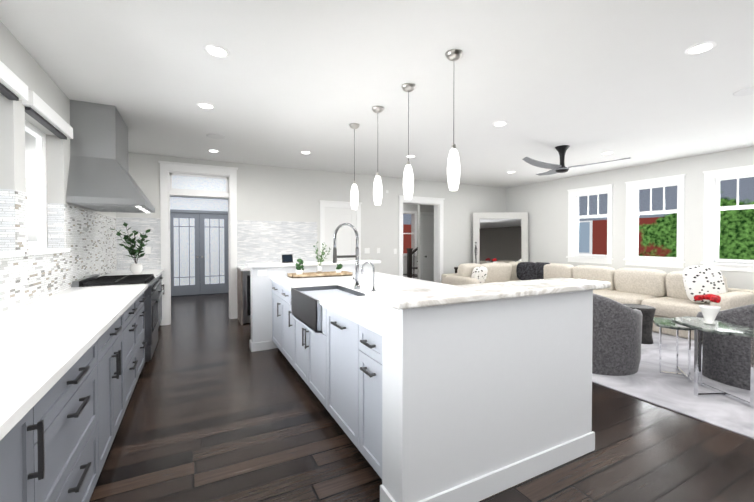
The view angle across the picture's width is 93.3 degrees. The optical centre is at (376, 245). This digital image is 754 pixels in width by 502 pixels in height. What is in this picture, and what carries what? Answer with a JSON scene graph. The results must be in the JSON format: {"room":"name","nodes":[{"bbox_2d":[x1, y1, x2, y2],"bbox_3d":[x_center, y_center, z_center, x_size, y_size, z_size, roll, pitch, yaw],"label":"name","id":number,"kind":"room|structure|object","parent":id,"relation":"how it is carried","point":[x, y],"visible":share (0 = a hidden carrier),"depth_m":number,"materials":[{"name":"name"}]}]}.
{"room":"kitchen","nodes":[
{"label":"kitchen","id":0,"kind":"room"},
{"bbox_2d":[0,21,115,250],"bbox_3d":[-1.762,-0.011,0.783,0.300,2.740,10.800,0,1,-27],"label":"wall","id":1,"kind":"structure","parent":0,"point":[17,153],"depth_m":2.74,"materials":[{"name":"grey paint"}]},
{"bbox_2d":[0,61,27,257],"bbox_3d":[-2.335,-0.504,1.954,0.358,1.160,0.920,0,1,-27],"label":"window","id":2,"kind":"structure","parent":1,"relation":"in","point":[13,86],"depth_m":2.25,"materials":[{"name":"white wood"}]},
{"bbox_2d":[21,268,26,284],"bbox_3d":[-2.454,0.213,2.478,0.006,0.115,0.075,0,1,-27],"label":"switch plate","id":3,"kind":"object","parent":1,"relation":"attached to","point":[24,271],"depth_m":2.47,"materials":[{"name":"white plastic"}]},
{"bbox_2d":[0,189,63,250],"bbox_3d":[-2.514,-0.172,2.440,0.114,0.407,1.840,0,1,-27],"label":"tile","id":4,"kind":"structure","parent":1,"relation":"attached to","point":[55,214],"depth_m":2.37,"materials":[{"name":"tile"}]},
{"bbox_2d":[22,90,72,255],"bbox_3d":[-2.798,-0.517,2.852,0.358,1.160,0.940,0,1,-27],"label":"window","id":5,"kind":"structure","parent":1,"relation":"in","point":[41,111],"depth_m":3.07,"materials":[{"name":"white wood"}]},
{"bbox_2d":[0,190,116,314],"bbox_3d":[-1.625,0.053,0.855,0.008,0.810,10.400,0,1,-27],"label":"backsplash","id":6,"kind":"structure","parent":1,"relation":"attached to","point":[90,240],"depth_m":3.16,"materials":[{"name":"tile"}]},
{"bbox_2d":[66,100,154,212],"bbox_3d":[-2.888,-0.917,3.958,0.620,1.021,1.100,0,1,-27],"label":"range hood","id":7,"kind":"object","parent":1,"relation":"attached to","point":[100,179],"visible":1,"depth_m":3.54,"materials":[{"name":"silver metal"}]},
{"bbox_2d":[116,152,505,324],"bbox_3d":[-0.415,-0.111,7.441,8.800,2.740,0.200,0,1,-27],"label":"wall","id":8,"kind":"structure","parent":0,"point":[270,193],"depth_m":7.21,"materials":[{"name":"grey paint"}]},
{"bbox_2d":[145,247,150,253],"bbox_3d":[-3.636,0.069,5.657,0.075,0.115,0.006,0,1,-27],"label":"switch plate","id":9,"kind":"object","parent":8,"relation":"attached to","point":[147,251],"depth_m":5.65,"materials":[{"name":"white plastic"}]},
{"bbox_2d":[158,161,237,325],"bbox_3d":[-3.013,-0.043,6.077,1.190,2.646,0.240,0,1,-27],"label":"trim","id":10,"kind":"structure","parent":8,"relation":"attached to","point":[192,182],"depth_m":6.00,"materials":[{"name":"white paint"}]},
{"bbox_2d":[116,217,316,269],"bbox_3d":[-2.589,-0.037,6.203,3.200,0.830,0.008,0,1,-27],"label":"backsplash","id":11,"kind":"structure","parent":8,"relation":"attached to","point":[265,241],"depth_m":6.39,"materials":[{"name":"tile"}]},
{"bbox_2d":[319,200,361,260],"bbox_3d":[-0.719,0.186,7.151,0.910,2.154,0.040,0,1,-27],"label":"door frame","id":12,"kind":"structure","parent":8,"relation":"attached to","point":[334,204],"depth_m":7.04,"materials":[{"name":"white wood"}]},
{"bbox_2d":[325,207,356,260],"bbox_3d":[-0.702,0.248,7.132,0.695,2.022,0.091,0,1,-27],"label":"pantry door","id":13,"kind":"structure","parent":8,"relation":"in","point":[335,218],"depth_m":7.16,"materials":[{"name":"white paint"}]},
{"bbox_2d":[364,248,369,253],"bbox_3d":[-0.207,0.099,7.433,0.120,0.115,0.009,0,1,-27],"label":"switch plate","id":14,"kind":"object","parent":8,"relation":"attached to","point":[366,250],"depth_m":7.43,"materials":[{"name":"white plastic"}]},
{"bbox_2d":[398,195,444,282],"bbox_3d":[0.973,0.071,8.135,1.240,2.355,0.240,0,1,-27],"label":"trim","id":15,"kind":"structure","parent":8,"relation":"attached to","point":[438,244],"depth_m":8.28,"materials":[{"name":"white wood"}]},
{"bbox_2d":[0,0,753,187],"bbox_3d":[1.190,-1.484,4.309,9.400,0.100,14.800,0,1,-27],"label":"ceiling","id":16,"kind":"structure","parent":0,"point":[284,83],"depth_m":3.01,"materials":[{"name":"white paint"}]},
{"bbox_2d":[197,102,214,108],"bbox_3d":[-1.735,-1.420,3.612,0.168,0.008,0.168,-1,1,-36],"label":"recessed light","id":17,"kind":"object","parent":16,"relation":"in","point":[203,105],"depth_m":3.59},
{"bbox_2d":[206,134,224,138],"bbox_3d":[-2.115,-1.434,4.676,0.229,0.009,0.229,0,1,24],"label":"ceiling speaker","id":18,"kind":"object","parent":16,"relation":"attached to","point":[215,136],"depth_m":4.65},
{"bbox_2d":[204,45,229,57],"bbox_3d":[-1.154,-1.404,2.572,0.168,0.008,0.168,-1,1,-36],"label":"recessed light","id":19,"kind":"object","parent":16,"relation":"in","point":[218,51],"depth_m":2.56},
{"bbox_2d":[349,123,359,209],"bbox_3d":[-0.267,-0.933,4.219,0.124,1.000,0.124,0,1,-27],"label":"pendant light","id":20,"kind":"object","parent":16,"relation":"hanging from","point":[354,193],"visible":1,"depth_m":4.19,"materials":[{"name":"white glass"}]},
{"bbox_2d":[372,106,383,204],"bbox_3d":[0.008,-0.925,3.686,0.124,1.000,0.124,0,1,-27],"label":"pendant light","id":21,"kind":"object","parent":16,"relation":"hanging from","point":[377,191],"visible":1,"depth_m":3.65,"materials":[{"name":"white glass"}]},
{"bbox_2d":[401,83,414,198],"bbox_3d":[0.279,-0.917,3.161,0.124,1.000,0.124,0,1,-27],"label":"pendant light","id":22,"kind":"object","parent":16,"relation":"hanging from","point":[408,182],"visible":1,"depth_m":3.13,"materials":[{"name":"white glass"}]},
{"bbox_2d":[445,49,462,190],"bbox_3d":[0.563,-0.908,2.610,0.124,1.000,0.124,0,1,-27],"label":"pendant light","id":23,"kind":"object","parent":16,"relation":"hanging from","point":[453,171],"visible":1,"depth_m":2.58,"materials":[{"name":"white glass"}]},
{"bbox_2d":[493,121,507,125],"bbox_3d":[1.442,-1.428,4.170,0.168,0.008,0.168,-1,1,-36],"label":"recessed light","id":24,"kind":"object","parent":16,"relation":"in","point":[501,123],"depth_m":4.15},
{"bbox_2d":[522,145,630,175],"bbox_3d":[2.542,-1.259,5.137,1.282,0.375,1.452,0,1,-27],"label":"ceiling fan","id":25,"kind":"object","parent":16,"relation":"hanging from","point":[561,167],"visible":1,"depth_m":5.13,"materials":[{"name":"black metal"}]},
{"bbox_2d":[685,41,716,54],"bbox_3d":[2.299,-1.404,2.531,0.168,0.008,0.168,1,1,36],"label":"recessed light","id":26,"kind":"object","parent":16,"relation":"in","point":[705,46],"depth_m":2.52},
{"bbox_2d":[733,86,753,95],"bbox_3d":[3.412,-1.413,3.251,0.229,0.009,0.229,1,1,39],"label":"ceiling speaker","id":27,"kind":"object","parent":16,"relation":"attached to","point":[746,91],"depth_m":3.27},
{"bbox_2d":[403,204,416,273],"bbox_3d":[0.075,-0.167,11.181,3.300,2.740,0.200,0,1,-27],"label":"wall","id":28,"kind":"structure","parent":0,"point":[406,207],"depth_m":11.66,"materials":[{"name":"grey paint"}]},
{"bbox_2d":[403,211,416,255],"bbox_3d":[0.953,-0.404,11.546,0.760,1.464,0.130,0,1,-27],"label":"window","id":29,"kind":"structure","parent":28,"relation":"in","point":[415,213],"depth_m":11.65,"materials":[{"name":"white wood"}]},
{"bbox_2d":[89,293,753,501],"bbox_3d":[1.190,1.336,4.352,9.400,0.060,14.800,0,1,-27],"label":"floor","id":30,"kind":"structure","parent":0,"point":[217,410],"depth_m":2.38,"materials":[{"name":"brown wood"}]},
{"bbox_2d":[0,405,43,501],"bbox_3d":[-1.233,0.920,0.756,0.598,0.878,0.558,0,1,-27],"label":"base cabinet","id":31,"kind":"object","parent":30,"relation":"on","point":[21,459],"depth_m":1.08,"materials":[{"name":"grey wood"}]},
{"bbox_2d":[40,337,103,501],"bbox_3d":[-1.556,0.911,1.381,0.598,0.878,0.966,0,1,-27],"label":"base cabinet","id":32,"kind":"object","parent":30,"relation":"on","point":[72,415],"depth_m":1.54,"materials":[{"name":"grey wood"}]},
{"bbox_2d":[0,285,147,440],"bbox_3d":[-0.815,0.471,-0.016,0.626,0.040,8.094,0,1,-27],"label":"countertop","id":33,"kind":"structure","parent":32,"relation":"on","point":[41,340],"depth_m":1.67,"materials":[{"name":"white stone"}]},
{"bbox_2d":[104,313,127,462],"bbox_3d":[-1.934,0.900,2.114,0.598,0.878,0.800,0,1,-27],"label":"base cabinet","id":34,"kind":"object","parent":30,"relation":"on","point":[116,339],"depth_m":2.28,"materials":[{"name":"grey wood"}]},
{"bbox_2d":[72,274,164,371],"bbox_3d":[-2.835,0.823,4.012,0.717,0.975,0.894,0,1,-27],"label":"range","id":35,"kind":"object","parent":30,"relation":"on","point":[151,303],"visible":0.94,"depth_m":3.79,"materials":[{"name":"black metal"}]},
{"bbox_2d":[128,301,139,402],"bbox_3d":[-2.253,0.891,2.733,0.598,0.878,0.708,0,1,-27],"label":"base cabinet","id":36,"kind":"object","parent":30,"relation":"on","point":[134,313],"depth_m":3.02,"materials":[{"name":"grey wood"}]},
{"bbox_2d":[140,289,146,372],"bbox_3d":[-2.552,0.882,3.312,0.598,0.878,0.596,0,1,-27],"label":"base cabinet","id":37,"kind":"object","parent":30,"relation":"on","point":[142,314],"depth_m":3.55,"materials":[{"name":"grey wood"}]},
{"bbox_2d":[132,277,159,324],"bbox_3d":[-3.278,0.861,4.719,0.598,0.878,0.754,0,1,-27],"label":"base cabinet","id":38,"kind":"object","parent":30,"relation":"on","point":[159,277],"depth_m":5.32,"materials":[{"name":"grey wood"}]},
{"bbox_2d":[160,273,163,322],"bbox_3d":[-3.582,0.852,5.308,0.598,0.878,0.688,0,1,-27],"label":"base cabinet","id":39,"kind":"object","parent":30,"relation":"on","point":[161,277],"depth_m":5.64,"materials":[{"name":"grey wood"}]},
{"bbox_2d":[104,269,163,276],"bbox_3d":[-3.404,0.396,5.002,0.626,0.040,1.386,0,1,-27],"label":"countertop","id":40,"kind":"structure","parent":39,"relation":"on","point":[156,272],"depth_m":5.03,"materials":[{"name":"white stone"}]},
{"bbox_2d":[111,222,150,273],"bbox_3d":[-3.352,0.029,4.826,0.516,0.698,0.507,0,1,-27],"label":"potted plant","id":41,"kind":"object","parent":40,"relation":"on","point":[136,268],"visible":1,"depth_m":4.85,"materials":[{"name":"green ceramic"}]},
{"bbox_2d":[237,266,250,324],"bbox_3d":[-1.672,0.816,6.323,1.472,0.920,0.639,0,1,-27],"label":"wine fridge","id":42,"kind":"object","parent":30,"relation":"on","point":[243,296],"depth_m":5.79,"materials":[{"name":"silver metal"}]},
{"bbox_2d":[237,266,249,270],"bbox_3d":[-1.676,0.376,6.325,1.472,0.040,0.620,0,1,-27],"label":"countertop","id":43,"kind":"structure","parent":42,"relation":"on","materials":[{"name":"white stone"}]},
{"bbox_2d":[403,247,417,278],"bbox_3d":[1.315,0.208,10.468,1.535,2.013,1.015,0,1,-27],"label":"staircase","id":44,"kind":"structure","parent":30,"relation":"on","point":[412,272],"depth_m":9.76,"materials":[{"name":"brown wood"}]},
{"bbox_2d":[249,260,594,501],"bbox_3d":[-0.102,0.785,3.435,1.698,1.068,3.378,0,1,-27],"label":"kitchen island","id":45,"kind":"object","parent":30,"relation":"on","point":[425,391],"depth_m":2.02,"materials":[{"name":"white wood"}]},
{"bbox_2d":[245,259,352,266],"bbox_3d":[-0.823,0.236,4.878,1.820,0.038,0.310,0,1,-27],"label":"island countertop","id":46,"kind":"structure","parent":45,"relation":"on","point":[334,260],"depth_m":4.79,"materials":[{"name":"white stone"}]},
{"bbox_2d":[287,242,352,277],"bbox_3d":[-0.727,0.161,4.538,0.780,0.440,0.311,0,1,-27],"label":"tray","id":47,"kind":"object","parent":45,"relation":"on","point":[299,273],"depth_m":4.48,"materials":[{"name":"brown wood"}]},
{"bbox_2d":[365,278,610,310],"bbox_3d":[0.728,0.258,2.100,1.610,0.038,0.350,0,1,-27],"label":"island countertop","id":48,"kind":"structure","parent":45,"relation":"on","point":[402,298],"depth_m":1.93,"materials":[{"name":"white stone"}]},
{"bbox_2d":[454,242,496,272],"bbox_3d":[2.316,0.577,8.081,1.230,1.345,0.245,0,1,-27],"label":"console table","id":49,"kind":"object","parent":30,"relation":"on","point":[494,259],"visible":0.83,"depth_m":8.03,"materials":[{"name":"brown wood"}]},
{"bbox_2d":[473,212,527,264],"bbox_3d":[2.974,0.218,8.578,1.300,2.050,0.050,0,-1,3],"label":"floor mirror","id":50,"kind":"object","parent":30,"relation":"on","point":[501,236],"visible":0.56,"depth_m":8.58,"materials":[{"name":"white wood"}]},
{"bbox_2d":[592,332,753,438],"bbox_3d":[3.132,1.294,4.763,3.070,0.012,5.750,0,1,-27],"label":"rug","id":51,"kind":"object","parent":30,"relation":"on","point":[648,381],"depth_m":3.25,"materials":[{"name":"white fabric"}]},
{"bbox_2d":[441,262,753,339],"bbox_3d":[3.320,0.764,6.168,2.440,1.002,4.010,0,1,-27],"label":"sofa","id":52,"kind":"object","parent":51,"relation":"on","point":[669,295],"visible":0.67,"depth_m":5.79,"materials":[{"name":"fabric"}]},
{"bbox_2d":[592,293,642,375],"bbox_3d":[2.420,0.887,3.967,0.859,0.820,0.859,0,1,-27],"label":"barrel chair","id":53,"kind":"object","parent":51,"relation":"on","point":[616,338],"visible":0.46,"depth_m":3.57,"materials":[{"name":"grey fabric"}]},
{"bbox_2d":[623,304,655,343],"bbox_3d":[3.534,1.050,4.832,0.396,0.470,0.402,0,1,-27],"label":"table","id":54,"kind":"object","parent":51,"relation":"on","point":[648,312],"visible":0.46,"depth_m":4.68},
{"bbox_2d":[653,294,753,408],"bbox_3d":[2.971,0.863,3.292,0.778,0.890,0.948,0,1,-27],"label":"tables","id":55,"kind":"object","parent":51,"relation":"on","point":[708,322],"visible":1,"depth_m":3.11,"materials":[{"name":"glass"}]},
{"bbox_2d":[694,304,753,389],"bbox_3d":[3.661,0.895,3.482,0.840,0.820,0.840,0,1,-27],"label":"barrel chair","id":56,"kind":"object","parent":51,"relation":"on","point":[726,359],"visible":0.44,"depth_m":3.31,"materials":[{"name":"grey fabric"}]},
{"bbox_2d":[417,205,433,278],"bbox_3d":[1.739,-0.145,9.733,1.430,2.740,0.100,0,1,-27],"label":"wall","id":57,"kind":"structure","parent":0,"point":[419,209],"depth_m":9.41,"materials":[{"name":"grey paint"}]},
{"bbox_2d":[420,212,433,279],"bbox_3d":[1.487,0.166,9.538,0.760,2.124,0.020,0,1,-27],"label":"door frame","id":58,"kind":"structure","parent":57,"relation":"attached to","point":[421,249],"depth_m":9.37,"materials":[{"name":"grey wood"}]},
{"bbox_2d":[423,215,433,281],"bbox_3d":[1.487,0.203,9.539,0.610,2.040,0.124,0,1,-27],"label":"hall door","id":59,"kind":"structure","parent":57,"relation":"in","point":[428,247],"depth_m":9.50,"materials":[{"name":"white paint"}]},
{"bbox_2d":[506,146,753,289],"bbox_3d":[5.837,-0.070,4.702,0.200,2.740,10.800,0,1,-27],"label":"wall","id":60,"kind":"structure","parent":0,"point":[544,205],"depth_m":6.81,"materials":[{"name":"grey paint"}]},
{"bbox_2d":[566,184,613,263],"bbox_3d":[4.408,-0.429,7.347,0.190,1.560,0.950,0,1,-27],"label":"window","id":61,"kind":"structure","parent":60,"relation":"in","point":[574,195],"depth_m":7.45,"materials":[{"name":"white wood"}]},
{"bbox_2d":[623,174,685,267],"bbox_3d":[4.935,-0.414,6.325,0.190,1.560,0.930,0,1,-27],"label":"window","id":62,"kind":"structure","parent":60,"relation":"in","point":[633,213],"depth_m":6.39,"materials":[{"name":"white wood"}]},
{"bbox_2d":[701,165,753,271],"bbox_3d":[5.467,-0.399,5.294,0.190,1.560,0.950,0,1,-27],"label":"window","id":63,"kind":"structure","parent":60,"relation":"in","point":[713,208],"depth_m":5.60,"materials":[{"name":"white wood"}]},
{"bbox_3d":[-3.794,-0.114,7.667,2.400,2.740,3.300,0,1,-27],"label":"wall","id":64,"kind":"structure","parent":0,"visible":0},
{"bbox_2d":[170,196,228,295],"bbox_3d":[-4.474,-0.066,8.985,1.634,2.605,0.174,0,1,-27],"label":"doors","id":65,"kind":"structure","parent":64,"relation":"in","point":[199,260],"depth_m":8.98,"materials":[{"name":"grey paint"}]},
{"label":"outside","id":66,"kind":"structure","parent":0,"visible":0},
{"bbox_2d":[403,214,410,252],"bbox_3d":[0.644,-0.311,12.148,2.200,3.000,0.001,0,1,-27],"label":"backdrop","id":67,"kind":"structure","parent":66,"point":[406,229],"depth_m":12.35,"materials":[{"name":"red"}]},
{"bbox_2d":[579,177,753,259],"bbox_3d":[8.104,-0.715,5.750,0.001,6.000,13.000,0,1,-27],"label":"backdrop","id":68,"kind":"structure","parent":66,"point":[657,235],"depth_m":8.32,"materials":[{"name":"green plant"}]}
]}

